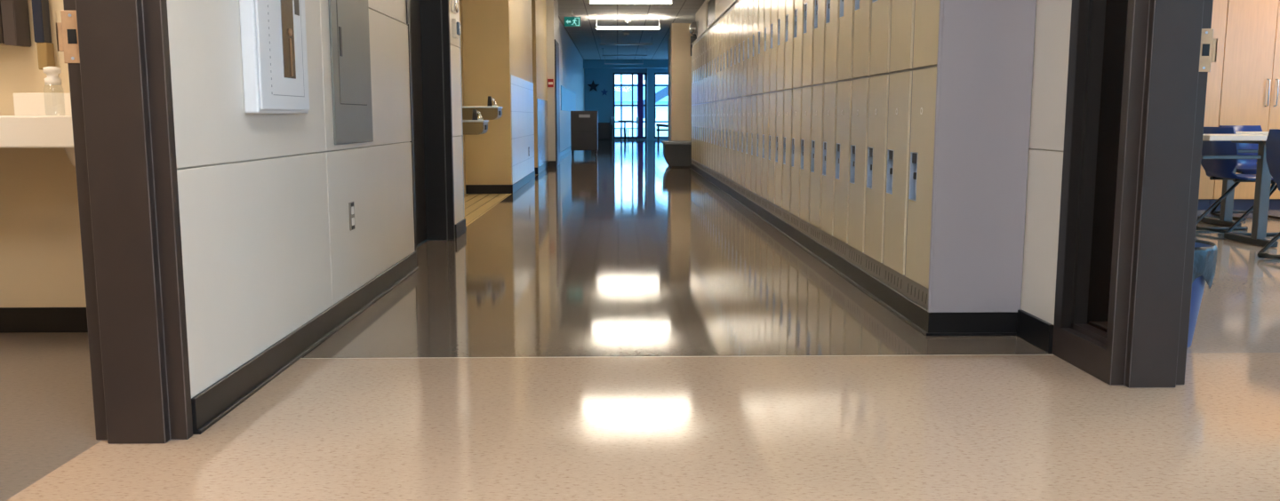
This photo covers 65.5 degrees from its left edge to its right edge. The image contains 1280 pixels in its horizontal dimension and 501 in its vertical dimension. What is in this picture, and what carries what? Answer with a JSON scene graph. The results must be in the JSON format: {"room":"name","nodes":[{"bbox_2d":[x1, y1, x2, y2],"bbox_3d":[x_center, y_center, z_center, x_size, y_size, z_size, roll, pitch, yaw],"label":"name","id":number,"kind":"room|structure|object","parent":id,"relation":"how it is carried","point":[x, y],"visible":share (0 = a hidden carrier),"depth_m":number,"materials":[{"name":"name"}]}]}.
{"room":"school corridor","nodes":[
{"label":"school corridor","id":0,"kind":"room"},
{"bbox_2d":[0,0,86,307],"bbox_3d":[-2.772,-0.792,1.321,2.720,2.920,5.150,0,8,-1],"label":"wall","id":1,"kind":"structure","parent":0,"point":[41,257],"depth_m":3.91,"materials":[{"name":"paint"}]},
{"bbox_2d":[0,0,31,47],"bbox_3d":[-2.536,-1.027,3.723,0.398,0.512,0.135,0,8,-1],"label":"dispenser","id":2,"kind":"object","parent":1,"relation":"attached to","point":[14,19],"visible":1,"depth_m":3.73,"materials":[{"name":"black plastic"}]},
{"bbox_2d":[0,92,75,167],"bbox_3d":[-2.566,-0.373,3.601,2.130,0.547,0.549,0,8,-1],"label":"countertop","id":3,"kind":"structure","parent":1,"relation":"attached to","point":[39,120],"depth_m":3.34,"materials":[{"name":"beige"}]},
{"bbox_2d":[42,66,61,85],"bbox_3d":[-2.080,-0.565,3.531,0.062,0.172,0.062,0,8,-1],"label":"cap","id":4,"kind":"object","parent":3,"relation":"on","point":[52,73],"visible":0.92,"depth_m":3.51,"materials":[{"name":"white plastic"}]},
{"bbox_2d":[64,147,75,167],"bbox_3d":[-1.810,-0.342,3.607,0.504,0.224,0.504,0,8,-1],"label":"bracket","id":5,"kind":"object","parent":3,"relation":"in","point":[69,151],"depth_m":3.44,"materials":[{"name":"beige"}]},
{"bbox_2d":[12,92,71,115],"bbox_3d":[-1.956,-0.565,3.849,0.900,0.088,0.034,0,8,-1],"label":"backsplash","id":6,"kind":"structure","parent":1,"relation":"attached to","point":[24,103],"depth_m":3.82,"materials":[{"name":"beige"}]},
{"bbox_2d":[31,0,55,70],"bbox_3d":[-2.273,-0.890,3.785,0.042,0.400,0.060,0,8,-1],"label":"soap dispenser","id":7,"kind":"object","parent":1,"relation":"attached to","point":[40,8],"visible":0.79,"depth_m":3.78,"materials":[{"name":"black plastic"}]},
{"bbox_2d":[0,307,87,332],"bbox_3d":[-2.774,0.278,3.954,2.605,0.100,0.014,0,8,-1],"label":"baseboard","id":8,"kind":"structure","parent":1,"relation":"attached to","point":[12,319],"depth_m":3.96,"materials":[{"name":"rubber"}]},
{"bbox_2d":[166,0,415,398],"bbox_3d":[-1.356,-1.146,3.964,0.230,2.920,3.020,0,8,-1],"label":"wall","id":9,"kind":"structure","parent":0,"point":[268,245],"depth_m":3.32,"materials":[{"name":"paint"}]},
{"bbox_2d":[239,0,309,113],"bbox_3d":[-1.194,-0.763,3.272,0.060,0.620,0.500,0,8,-1],"label":"fire extinguisher cabinet","id":10,"kind":"object","parent":9,"relation":"attached to","point":[274,35],"visible":1,"depth_m":3.19,"materials":[{"name":"white metal"}]},
{"bbox_2d":[191,251,418,434],"bbox_3d":[-1.230,0.250,4.159,0.023,0.100,2.980,0,8,-1],"label":"baseboard","id":11,"kind":"structure","parent":9,"relation":"attached to","point":[218,400],"depth_m":3.40,"materials":[{"name":"rubber"}]},
{"bbox_2d":[328,0,373,144],"bbox_3d":[-1.239,-0.864,4.284,0.016,0.800,0.615,0,8,-1],"label":"electrical panel","id":12,"kind":"object","parent":9,"relation":"attached to","point":[348,20],"visible":1,"depth_m":4.25,"materials":[{"name":"grey metal"}]},
{"bbox_2d":[348,201,355,231],"bbox_3d":[-1.240,-0.149,4.292,0.009,0.120,0.072,0,8,-1],"label":"wall outlet","id":13,"kind":"object","parent":9,"relation":"attached to","point":[351,205],"visible":1,"depth_m":4.27,"materials":[{"name":"silver"}]},
{"bbox_2d":[448,0,463,223],"bbox_3d":[-1.609,-1.554,7.012,0.600,2.920,0.480,0,8,-1],"label":"wall","id":14,"kind":"structure","parent":0,"point":[455,58],"depth_m":7.11,"materials":[{"name":"paint"}]},
{"bbox_2d":[450,0,458,14],"bbox_3d":[-1.287,-1.705,6.928,0.040,0.100,0.140,0,8,-1],"label":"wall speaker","id":15,"kind":"object","parent":14,"relation":"attached to","point":[454,4],"visible":1,"depth_m":6.88,"materials":[{"name":"white plastic"}]},
{"bbox_2d":[451,18,461,39],"bbox_3d":[-1.283,-1.554,6.969,0.050,0.130,0.120,0,8,-1],"label":"fire alarm strobe","id":16,"kind":"object","parent":14,"relation":"attached to","point":[455,24],"visible":1,"depth_m":6.92,"materials":[{"name":"white plastic"}]},
{"bbox_2d":[455,218,465,239],"bbox_3d":[-1.304,-0.162,7.233,0.013,0.100,0.445,0,8,-1],"label":"baseboard","id":17,"kind":"structure","parent":14,"relation":"attached to","point":[460,227],"depth_m":7.17,"materials":[{"name":"rubber"}]},
{"bbox_2d":[458,35,464,216],"bbox_3d":[-1.315,-0.913,7.343,0.010,1.340,0.016,0,8,-1],"label":"guard","id":18,"kind":"object","parent":14,"relation":"attached to","point":[460,36],"visible":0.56,"depth_m":7.33,"materials":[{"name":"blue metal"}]},
{"bbox_2d":[458,0,465,194],"bbox_3d":[-2.022,-2.086,10.978,0.150,2.920,8.000,0,8,-1],"label":"wall","id":19,"kind":"structure","parent":0,"point":[460,1],"depth_m":10.92,"materials":[{"name":"paint"}]},
{"bbox_2d":[462,109,488,135],"bbox_3d":[-1.673,-1.208,9.338,0.472,0.235,0.360,0,8,-1],"label":"fountain","id":20,"kind":"object","parent":19,"relation":"attached to","point":[477,125],"visible":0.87,"depth_m":9.18,"materials":[{"name":"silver metal"}]},
{"bbox_2d":[462,96,502,119],"bbox_3d":[-1.670,-1.448,10.113,0.512,0.235,0.360,0,8,-1],"label":"fountain","id":21,"kind":"object","parent":19,"relation":"attached to","point":[492,111],"visible":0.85,"depth_m":9.96,"materials":[{"name":"silver metal"}]},
{"bbox_2d":[461,0,547,184],"bbox_3d":[-1.785,-2.490,13.997,0.560,2.920,6.120,0,8,-1],"label":"wall","id":22,"kind":"structure","parent":0,"point":[497,35],"depth_m":11.08,"materials":[{"name":"paint"}]},
{"bbox_2d":[465,170,535,193],"bbox_3d":[-1.719,-0.884,12.627,0.522,0.100,3.004,0,8,-1],"label":"baseboard","id":23,"kind":"structure","parent":22,"relation":"attached to","point":[469,188],"depth_m":11.14,"materials":[{"name":"rubber"}]},
{"bbox_2d":[510,74,534,184],"bbox_3d":[-1.466,-1.540,12.552,0.008,1.220,2.950,0,8,-1],"label":"wall tile","id":24,"kind":"structure","parent":22,"relation":"attached to","point":[521,90],"depth_m":12.21,"materials":[{"name":"white tile"}]},
{"bbox_2d":[536,98,548,167],"bbox_3d":[-1.563,-1.911,16.038,0.010,1.030,2.200,0,8,-1],"label":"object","id":25,"kind":"structure","parent":22,"relation":"attached to","point":[542,130],"depth_m":15.89,"materials":[{"name":"grey"}]},
{"bbox_2d":[545,0,558,160],"bbox_3d":[-1.812,-2.983,17.675,0.670,2.920,1.300,0,8,-1],"label":"wall","id":26,"kind":"structure","parent":0,"point":[551,5],"depth_m":17.05,"materials":[{"name":"grey paint"}]},
{"bbox_2d":[554,39,559,166],"bbox_3d":[-1.465,-2.600,17.643,0.030,2.170,1.000,0,8,-1],"label":"door frame","id":27,"kind":"structure","parent":26,"relation":"in","point":[556,44],"depth_m":17.38,"materials":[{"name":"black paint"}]},
{"bbox_2d":[558,18,584,151],"bbox_3d":[-2.127,-4.363,27.978,0.500,2.920,19.500,0,8,-1],"label":"wall","id":28,"kind":"structure","parent":0,"point":[571,62],"depth_m":25.28,"materials":[{"name":"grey paint"}]},
{"bbox_2d":[534,145,570,174],"bbox_3d":[-1.920,-2.723,26.359,0.532,0.100,22.954,0,8,-1],"label":"baseboard","id":29,"kind":"structure","parent":28,"relation":"attached to","point":[550,164],"depth_m":17.20,"materials":[{"name":"rubber"}]},
{"bbox_2d":[560,85,575,111],"bbox_3d":[-1.813,-3.848,25.531,0.014,0.550,7.300,0,8,-1],"label":"notice board","id":30,"kind":"object","parent":28,"relation":"attached to","point":[567,96],"visible":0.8,"depth_m":24.51,"materials":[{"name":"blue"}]},
{"bbox_2d":[583,59,668,68],"bbox_3d":[1.163,-6.779,36.155,6.450,0.300,0.200,0,8,-1],"label":"wall header","id":31,"kind":"structure","parent":0,"point":[587,63],"depth_m":36.02,"materials":[{"name":"blue paint"}]},
{"bbox_2d":[584,68,668,139],"bbox_3d":[1.107,-5.663,37.691,6.500,2.920,0.150,0,8,-1],"label":"wall","id":32,"kind":"structure","parent":0,"point":[594,100],"depth_m":37.51,"materials":[{"name":"blue paint"}]},
{"bbox_2d":[613,72,646,138],"bbox_3d":[-0.382,-5.476,37.647,1.260,2.440,0.120,0,8,-1],"label":"glass door","id":33,"kind":"structure","parent":32,"relation":"in","point":[614,74],"depth_m":37.58,"materials":[{"name":"blue"}]},
{"bbox_2d":[637,73,643,136],"bbox_3d":[0.011,-5.459,37.524,0.220,2.360,0.015,0,8,-1],"label":"banner","id":34,"kind":"object","parent":33,"relation":"hanging from","point":[640,76],"visible":1,"depth_m":37.51,"materials":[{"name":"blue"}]},
{"bbox_2d":[654,72,668,138],"bbox_3d":[1.113,-5.480,37.680,1.190,2.440,0.120,0,8,-1],"label":"window","id":35,"kind":"structure","parent":32,"relation":"in","point":[654,73],"depth_m":37.62,"materials":[{"name":"blue"}]},
{"bbox_2d":[557,0,705,59],"bbox_3d":[1.374,-4.362,16.602,7.100,0.100,42.000,0,8,-1],"label":"ceiling","id":36,"kind":"structure","parent":0,"point":[586,38],"depth_m":22.17,"materials":[{"name":"tile"}]},
{"bbox_2d":[563,10,581,27],"bbox_3d":[-1.320,-4.532,19.451,0.330,0.320,0.050,0,8,-1],"label":"exit sign","id":37,"kind":"object","parent":36,"relation":"hanging from","point":[568,21],"visible":1,"depth_m":19.44,"materials":[{"name":"green plastic"}]},
{"bbox_2d":[599,35,653,45],"bbox_3d":[-0.355,-5.387,25.509,1.378,0.233,0.130,0,8,-1],"label":"pendant light","id":38,"kind":"object","parent":36,"relation":"hanging from","point":[599,36],"visible":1,"depth_m":25.47,"materials":[{"name":"white metal"}]},
{"bbox_2d":[594,17,661,29],"bbox_3d":[-0.251,-4.764,20.852,1.378,0.233,0.130,0,8,-1],"label":"pendant light","id":39,"kind":"object","parent":36,"relation":"hanging from","point":[596,28],"visible":1,"depth_m":20.81,"materials":[{"name":"white"}]},
{"bbox_2d":[589,0,672,3],"bbox_3d":[-0.147,-4.140,16.195,1.378,0.233,0.130,0,8,-1],"label":"pendant light","id":40,"kind":"object","parent":36,"relation":"hanging from","point":[590,1],"visible":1,"depth_m":16.15,"materials":[{"name":"white"}]},
{"bbox_2d":[590,2,671,3],"bbox_3d":[-0.147,-4.027,16.210,1.320,0.006,0.110,0,8,-1],"label":"diffuser","id":41,"kind":"object","parent":40,"relation":"attached to","point":[590,3],"depth_m":16.16,"materials":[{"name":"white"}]},
{"bbox_2d":[0,139,1279,500],"bbox_3d":[1.599,-1.367,16.983,12.050,0.100,42.050,0,8,-1],"label":"floor","id":42,"kind":"structure","parent":0,"point":[900,428],"depth_m":3.07,"materials":[{"name":"tile"}]},
{"bbox_2d":[570,111,598,156],"bbox_3d":[-1.224,-2.580,21.940,0.580,0.990,0.428,0,8,-1],"label":"cart","id":43,"kind":"object","parent":42,"relation":"on","point":[584,129],"visible":1,"depth_m":21.73,"materials":[{"name":"black metal"}]},
{"bbox_2d":[597,122,612,140],"bbox_3d":[-1.435,-4.488,37.463,0.820,0.650,0.420,0,8,-1],"label":"base cabinet","id":44,"kind":"object","parent":42,"relation":"on","point":[604,128],"visible":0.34,"depth_m":37.27,"materials":[{"name":"black"}]},
{"bbox_2d":[609,117,624,141],"bbox_3d":[-0.818,-4.374,35.827,0.444,0.861,0.424,3,8,19],"label":"chair","id":45,"kind":"object","parent":42,"relation":"on","point":[612,119],"visible":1,"depth_m":35.74,"materials":[{"name":"black metal"}]},
{"bbox_2d":[625,117,639,141],"bbox_3d":[-0.275,-4.416,36.136,0.444,0.861,0.424,-2,8,-11],"label":"chair","id":46,"kind":"object","parent":42,"relation":"on","point":[637,118],"visible":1,"depth_m":36.02,"materials":[{"name":"black"}]},
{"bbox_2d":[656,123,667,141],"bbox_3d":[1.144,-4.302,36.188,1.100,0.620,0.410,0,8,-1],"label":"bench","id":47,"kind":"object","parent":42,"relation":"on","point":[658,125],"visible":0.56,"depth_m":36.03,"materials":[{"name":"black metal"}]},
{"bbox_2d":[661,140,691,167],"bbox_3d":[0.658,-1.679,17.299,0.535,0.435,0.900,0,8,-1],"label":"bench","id":48,"kind":"object","parent":42,"relation":"on","point":[676,154],"visible":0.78,"depth_m":16.88,"materials":[{"name":"grey"}]},
{"bbox_2d":[300,354,1054,359],"bbox_3d":[0.013,0.430,3.570,3.020,0.100,0.012,0,8,-1],"label":"trim","id":49,"kind":"structure","parent":42,"relation":"on","point":[916,355],"depth_m":3.56,"materials":[{"name":"gold metal"}]},
{"bbox_2d":[1187,240,1217,347],"bbox_3d":[1.959,0.159,3.758,0.364,0.388,0.365,0,8,-1],"label":"waste bin","id":50,"kind":"object","parent":42,"relation":"on","point":[1205,252],"visible":0.24,"depth_m":3.62,"materials":[{"name":"blue plastic"}]},
{"bbox_2d":[1197,0,1228,209],"bbox_3d":[4.799,-1.493,9.265,0.910,2.200,0.615,0,8,-1],"label":"tall cabinet","id":51,"kind":"object","parent":42,"relation":"on","point":[1220,7],"visible":0.06,"depth_m":9.00,"materials":[{"name":"brown wood"}]},
{"bbox_2d":[1197,131,1268,226],"bbox_3d":[4.877,-0.571,7.884,1.520,0.732,0.540,0,8,-1],"label":"table","id":52,"kind":"object","parent":42,"relation":"on","point":[1227,204],"visible":0.32,"depth_m":7.79,"materials":[{"name":"grey metal"}]},
{"bbox_2d":[1196,127,1279,236],"bbox_3d":[4.416,-0.516,7.319,0.467,0.781,0.440,-1,8,-7],"label":"chair","id":53,"kind":"object","parent":42,"relation":"on","point":[1215,169],"visible":0.7,"depth_m":7.25,"materials":[{"name":"blue plastic"}]},
{"bbox_2d":[1201,134,1278,247],"bbox_3d":[4.412,-0.415,6.724,1.520,0.732,0.540,0,8,-1],"label":"table","id":54,"kind":"object","parent":42,"relation":"on","point":[1263,176],"visible":0.73,"depth_m":6.61,"materials":[{"name":"grey metal"}]},
{"bbox_2d":[1208,0,1279,209],"bbox_3d":[5.710,-1.496,9.285,0.910,2.200,0.615,0,8,-1],"label":"tall cabinet","id":55,"kind":"object","parent":42,"relation":"on","point":[1250,95],"visible":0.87,"depth_m":8.99,"materials":[{"name":"brown wood"}]},
{"bbox_2d":[1209,125,1279,221],"bbox_3d":[5.175,-0.662,8.406,0.440,0.781,0.467,0,8,-1],"label":"chair","id":56,"kind":"object","parent":42,"relation":"on","point":[1244,166],"visible":0.3,"depth_m":8.57,"materials":[{"name":"blue plastic"}]},
{"bbox_2d":[1256,128,1279,259],"bbox_3d":[3.979,-0.313,5.801,0.467,0.781,0.440,-1,8,-4],"label":"chair","id":57,"kind":"object","parent":42,"relation":"on","point":[1273,140],"visible":1,"depth_m":5.91,"materials":[{"name":"blue plastic"}]},
{"bbox_2d":[615,128,667,136],"bbox_3d":[-1.327,-6.922,59.594,120.000,0.100,200.000,0,8,-1],"label":"ground","id":58,"kind":"structure","parent":0,"point":[662,133],"depth_m":64.57,"materials":[{"name":"white"}]},
{"bbox_2d":[615,86,668,127],"bbox_3d":[-2.234,-14.544,99.929,61.000,4.300,13.200,0,8,-1],"label":"building","id":59,"kind":"object","parent":58,"relation":"on","point":[661,113],"visible":0.09,"depth_m":94.19,"materials":[{"name":"white"}]},
{"bbox_2d":[643,74,668,109],"bbox_3d":[1.432,-6.930,45.526,3.100,3.650,1.000,0,8,-1],"label":"stair","id":60,"kind":"structure","parent":58,"relation":"on","point":[662,93],"depth_m":45.00,"materials":[{"name":"blue metal"}]},
{"bbox_2d":[647,68,654,140],"bbox_3d":[0.392,-5.603,37.244,0.250,2.920,0.680,0,8,-1],"label":"wall column","id":61,"kind":"structure","parent":0,"point":[650,71],"depth_m":36.92,"materials":[{"name":"blue paint"}]},
{"bbox_2d":[667,39,670,140],"bbox_3d":[0.830,-4.205,26.804,0.140,2.920,0.200,0,8,-1],"label":"wall column","id":62,"kind":"structure","parent":0,"point":[668,39],"depth_m":26.72,"materials":[{"name":"grey paint"}]},
{"bbox_2d":[669,23,692,141],"bbox_3d":[0.933,-3.648,22.642,0.480,2.920,0.800,0,8,-1],"label":"wall column","id":63,"kind":"structure","parent":0,"point":[680,58],"depth_m":22.24,"materials":[{"name":"paint"}]},
{"bbox_2d":[695,0,1071,324],"bbox_3d":[1.507,-1.704,8.131,0.230,2.920,24.500,0,8,-1],"label":"wall","id":64,"kind":"structure","parent":0,"point":[1052,17],"depth_m":3.67,"materials":[{"name":"paint"}]},
{"bbox_2d":[688,21,697,36],"bbox_3d":[1.052,-4.373,19.621,0.160,0.300,0.300,0,8,-1],"label":"wall light","id":65,"kind":"object","parent":64,"relation":"attached to","point":[693,27],"visible":1,"depth_m":19.52,"materials":[{"name":"silver metal"}]},
{"bbox_2d":[707,0,715,27],"bbox_3d":[1.234,-2.860,17.002,0.050,2.855,1.580,0,8,-1],"label":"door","id":66,"kind":"structure","parent":64,"relation":"in","point":[711,4],"depth_m":16.84,"materials":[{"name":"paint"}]},
{"bbox_2d":[690,163,1053,353],"bbox_3d":[1.167,-0.545,10.080,0.373,0.105,13.070,0,8,-1],"label":"baseboard","id":67,"kind":"structure","parent":64,"relation":"attached to","point":[917,316],"depth_m":4.12,"materials":[{"name":"rubber"}]},
{"bbox_2d":[691,42,694,164],"bbox_3d":[1.026,-2.397,16.249,0.361,1.947,0.355,0,8,-1],"label":"locker","id":68,"kind":"object","parent":67,"relation":"on","point":[692,44],"visible":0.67,"depth_m":16.27,"materials":[{"name":"brown metal"}]},
{"bbox_2d":[692,40,695,164],"bbox_3d":[1.034,-2.350,15.898,0.361,1.947,0.355,0,8,-1],"label":"locker","id":69,"kind":"object","parent":67,"relation":"on","point":[694,42],"visible":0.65,"depth_m":15.90,"materials":[{"name":"brown metal"}]},
{"bbox_2d":[694,39,697,165],"bbox_3d":[1.042,-2.303,15.546,0.361,1.947,0.355,0,8,-1],"label":"locker","id":70,"kind":"object","parent":67,"relation":"on","point":[696,40],"visible":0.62,"depth_m":15.54,"materials":[{"name":"brown metal"}]},
{"bbox_2d":[696,37,699,167],"bbox_3d":[1.050,-2.255,15.194,0.361,1.947,0.355,0,8,-1],"label":"locker","id":71,"kind":"object","parent":67,"relation":"on","point":[698,38],"visible":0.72,"depth_m":15.19,"materials":[{"name":"brown metal"}]},
{"bbox_2d":[697,35,701,168],"bbox_3d":[1.058,-2.208,14.843,0.361,1.947,0.355,0,8,-1],"label":"locker","id":72,"kind":"object","parent":67,"relation":"on","point":[700,36],"visible":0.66,"depth_m":14.85,"materials":[{"name":"brown metal"}]},
{"bbox_2d":[699,33,703,169],"bbox_3d":[1.066,-2.161,14.492,0.361,1.947,0.355,0,8,-1],"label":"locker","id":73,"kind":"object","parent":67,"relation":"on","point":[701,35],"visible":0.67,"depth_m":14.43,"materials":[{"name":"brown metal"}]},
{"bbox_2d":[702,31,705,170],"bbox_3d":[1.074,-2.114,14.140,0.361,1.947,0.355,0,8,-1],"label":"locker","id":74,"kind":"object","parent":67,"relation":"on","point":[704,32],"visible":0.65,"depth_m":14.11,"materials":[{"name":"brown metal"}]},
{"bbox_2d":[704,29,707,172],"bbox_3d":[1.081,-2.067,13.789,0.361,1.947,0.355,0,8,-1],"label":"locker","id":75,"kind":"object","parent":67,"relation":"on","point":[706,30],"visible":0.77,"depth_m":13.79,"materials":[{"name":"brown metal"}]},
{"bbox_2d":[706,26,710,173],"bbox_3d":[1.089,-2.020,13.437,0.361,1.947,0.355,0,8,-1],"label":"locker","id":76,"kind":"object","parent":67,"relation":"on","point":[708,28],"visible":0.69,"depth_m":13.41,"materials":[{"name":"brown metal"}]},
{"bbox_2d":[708,24,712,175],"bbox_3d":[1.097,-1.973,13.085,0.361,1.947,0.355,0,8,-1],"label":"locker","id":77,"kind":"object","parent":67,"relation":"on","point":[711,25],"visible":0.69,"depth_m":13.05,"materials":[{"name":"brown metal"}]},
{"bbox_2d":[711,21,715,176],"bbox_3d":[1.105,-1.926,12.734,0.361,1.947,0.355,0,8,-1],"label":"locker","id":78,"kind":"object","parent":67,"relation":"on","point":[714,22],"visible":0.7,"depth_m":12.69,"materials":[{"name":"brown metal"}]},
{"bbox_2d":[713,18,718,178],"bbox_3d":[1.113,-1.879,12.383,0.361,1.947,0.355,0,8,-1],"label":"locker","id":79,"kind":"object","parent":67,"relation":"on","point":[716,20],"visible":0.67,"depth_m":12.34,"materials":[{"name":"brown metal"}]},
{"bbox_2d":[716,16,721,180],"bbox_3d":[1.121,-1.832,12.031,0.361,1.947,0.355,0,8,-1],"label":"locker","id":80,"kind":"object","parent":67,"relation":"on","point":[719,18],"visible":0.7,"depth_m":12.00,"materials":[{"name":"brown metal"}]},
{"bbox_2d":[719,12,724,182],"bbox_3d":[1.129,-1.785,11.680,0.361,1.947,0.355,0,8,-1],"label":"locker","id":81,"kind":"object","parent":67,"relation":"on","point":[723,13],"visible":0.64,"depth_m":11.66,"materials":[{"name":"brown metal"}]},
{"bbox_2d":[722,8,727,184],"bbox_3d":[1.136,-1.738,11.328,0.361,1.947,0.355,0,8,-1],"label":"locker","id":82,"kind":"object","parent":67,"relation":"on","point":[725,12],"visible":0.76,"depth_m":11.30,"materials":[{"name":"brown metal"}]},
{"bbox_2d":[725,5,731,186],"bbox_3d":[1.144,-1.690,10.977,0.361,1.947,0.355,0,8,-1],"label":"locker","id":83,"kind":"object","parent":67,"relation":"on","point":[729,8],"visible":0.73,"depth_m":10.94,"materials":[{"name":"brown metal"}]},
{"bbox_2d":[728,1,735,189],"bbox_3d":[1.152,-1.643,10.625,0.361,1.947,0.355,0,8,-1],"label":"locker","id":84,"kind":"object","parent":67,"relation":"on","point":[733,4],"visible":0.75,"depth_m":10.59,"materials":[{"name":"brown metal"}]},
{"bbox_2d":[732,0,739,191],"bbox_3d":[1.160,-1.596,10.274,0.361,1.947,0.355,0,8,-1],"label":"locker","id":85,"kind":"object","parent":67,"relation":"on","point":[736,33],"visible":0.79,"depth_m":10.26,"materials":[{"name":"brown metal"}]},
{"bbox_2d":[736,0,743,193],"bbox_3d":[1.168,-1.549,9.922,0.361,1.947,0.355,0,8,-1],"label":"locker","id":86,"kind":"object","parent":67,"relation":"on","point":[740,4],"visible":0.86,"depth_m":9.90,"materials":[{"name":"brown metal"}]},
{"bbox_2d":[741,0,748,196],"bbox_3d":[1.176,-1.502,9.571,0.361,1.947,0.355,0,8,-1],"label":"locker","id":87,"kind":"object","parent":67,"relation":"on","point":[745,2],"visible":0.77,"depth_m":9.55,"materials":[{"name":"brown metal"}]},
{"bbox_2d":[745,0,753,199],"bbox_3d":[1.183,-1.455,9.219,0.361,1.947,0.355,0,8,-1],"label":"locker","id":88,"kind":"object","parent":67,"relation":"on","point":[749,95],"visible":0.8,"depth_m":9.19,"materials":[{"name":"brown metal"}]},
{"bbox_2d":[750,0,759,202],"bbox_3d":[1.191,-1.408,8.868,0.361,1.947,0.355,0,8,-1],"label":"locker","id":89,"kind":"object","parent":67,"relation":"on","point":[756,3],"visible":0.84,"depth_m":8.86,"materials":[{"name":"brown metal"}]},
{"bbox_2d":[755,0,764,207],"bbox_3d":[1.199,-1.361,8.516,0.361,1.947,0.355,0,8,-1],"label":"locker","id":90,"kind":"object","parent":67,"relation":"on","point":[761,12],"visible":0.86,"depth_m":8.50,"materials":[{"name":"brown metal"}]},
{"bbox_2d":[761,0,771,210],"bbox_3d":[1.207,-1.314,8.165,0.361,1.947,0.355,0,8,-1],"label":"locker","id":91,"kind":"object","parent":67,"relation":"on","point":[767,3],"visible":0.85,"depth_m":8.14,"materials":[{"name":"brown metal"}]},
{"bbox_2d":[768,0,778,215],"bbox_3d":[1.215,-1.267,7.813,0.361,1.947,0.355,0,8,-1],"label":"locker","id":92,"kind":"object","parent":67,"relation":"on","point":[773,91],"visible":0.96,"depth_m":7.80,"materials":[{"name":"brown metal"}]},
{"bbox_2d":[775,0,785,219],"bbox_3d":[1.223,-1.220,7.462,0.361,1.947,0.355,0,8,-1],"label":"locker","id":93,"kind":"object","parent":67,"relation":"on","point":[781,9],"visible":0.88,"depth_m":7.46,"materials":[{"name":"brown metal"}]},
{"bbox_2d":[782,0,794,223],"bbox_3d":[1.230,-1.173,7.110,0.361,1.947,0.355,0,8,-1],"label":"locker","id":94,"kind":"object","parent":67,"relation":"on","point":[788,88],"visible":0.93,"depth_m":7.11,"materials":[{"name":"brown metal"}]},
{"bbox_2d":[790,0,804,230],"bbox_3d":[1.238,-1.126,6.759,0.361,1.947,0.355,0,8,-1],"label":"locker","id":95,"kind":"object","parent":67,"relation":"on","point":[798,23],"visible":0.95,"depth_m":6.76,"materials":[{"name":"brown metal"}]},
{"bbox_2d":[799,0,814,236],"bbox_3d":[1.246,-1.079,6.407,0.361,1.947,0.355,0,8,-1],"label":"locker","id":96,"kind":"object","parent":67,"relation":"on","point":[809,4],"visible":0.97,"depth_m":6.41,"materials":[{"name":"brown metal"}]},
{"bbox_2d":[809,0,826,243],"bbox_3d":[1.254,-1.032,6.056,0.361,1.947,0.355,0,8,-1],"label":"locker","id":97,"kind":"object","parent":67,"relation":"on","point":[820,5],"visible":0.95,"depth_m":6.06,"materials":[{"name":"brown metal"}]},
{"bbox_2d":[820,0,839,250],"bbox_3d":[1.262,-0.984,5.704,0.361,1.947,0.355,0,8,-1],"label":"locker","id":98,"kind":"object","parent":67,"relation":"on","point":[832,10],"visible":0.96,"depth_m":5.71,"materials":[{"name":"brown metal"}]},
{"bbox_2d":[832,0,855,259],"bbox_3d":[1.270,-0.937,5.353,0.361,1.947,0.355,0,8,-1],"label":"locker","id":99,"kind":"object","parent":67,"relation":"on","point":[844,78],"visible":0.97,"depth_m":5.36,"materials":[{"name":"brown metal"}]},
{"bbox_2d":[847,0,871,270],"bbox_3d":[1.278,-0.890,5.001,0.361,1.947,0.355,0,8,-1],"label":"locker","id":100,"kind":"object","parent":67,"relation":"on","point":[862,8],"visible":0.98,"depth_m":5.00,"materials":[{"name":"brown metal"}]},
{"bbox_2d":[864,0,892,281],"bbox_3d":[1.285,-0.843,4.650,0.361,1.947,0.355,0,8,-1],"label":"locker","id":101,"kind":"object","parent":67,"relation":"on","point":[881,18],"visible":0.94,"depth_m":4.67,"materials":[{"name":"brown metal"}]},
{"bbox_2d":[882,0,915,295],"bbox_3d":[1.293,-0.796,4.298,0.361,1.947,0.355,0,8,-1],"label":"locker","id":102,"kind":"object","parent":67,"relation":"on","point":[902,29],"visible":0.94,"depth_m":4.31,"materials":[{"name":"brown metal"}]},
{"bbox_2d":[904,0,939,309],"bbox_3d":[1.301,-0.749,3.947,0.361,1.947,0.355,0,8,-1],"label":"locker","id":103,"kind":"object","parent":67,"relation":"on","point":[926,12],"visible":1,"depth_m":3.99,"materials":[{"name":"brown metal"}]},
{"bbox_2d":[927,0,1036,312],"bbox_3d":[1.306,-0.725,3.763,0.364,1.952,0.014,0,8,-1],"label":"wall","id":104,"kind":"structure","parent":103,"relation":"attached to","point":[985,59],"depth_m":3.81,"materials":[{"name":"grey paint"}]},
{"bbox_2d":[1052,0,1129,382],"bbox_3d":[1.617,-0.685,3.266,0.242,2.190,0.398,0,8,-1],"label":"door","id":105,"kind":"structure","parent":64,"relation":"in","point":[1098,39],"depth_m":3.42,"materials":[{"name":"brown metal"}]},
{"bbox_2d":[1104,0,1217,388],"bbox_3d":[1.644,-0.583,2.507,0.262,2.190,1.142,0,8,-1],"label":"door frame","id":106,"kind":"structure","parent":64,"relation":"in","point":[1172,46],"depth_m":3.08,"materials":[{"name":"brown metal"}]},
{"bbox_3d":[-1.297,-0.797,1.353,0.230,2.920,10.950,0,8,-1],"label":"wall","id":107,"kind":"structure","parent":0,"visible":0},
{"bbox_2d":[56,0,192,444],"bbox_3d":[-1.320,-0.512,1.976,0.262,2.190,1.122,0,8,-1],"label":"door frame","id":108,"kind":"structure","parent":107,"relation":"in","point":[116,52],"depth_m":2.54,"materials":[{"name":"brown metal"}]},
{"bbox_2d":[407,0,455,266],"bbox_3d":[-1.404,-1.073,6.168,0.242,2.190,1.362,0,8,-1],"label":"door frame","id":109,"kind":"structure","parent":107,"relation":"in","point":[428,26],"depth_m":6.78,"materials":[{"name":"paint"}]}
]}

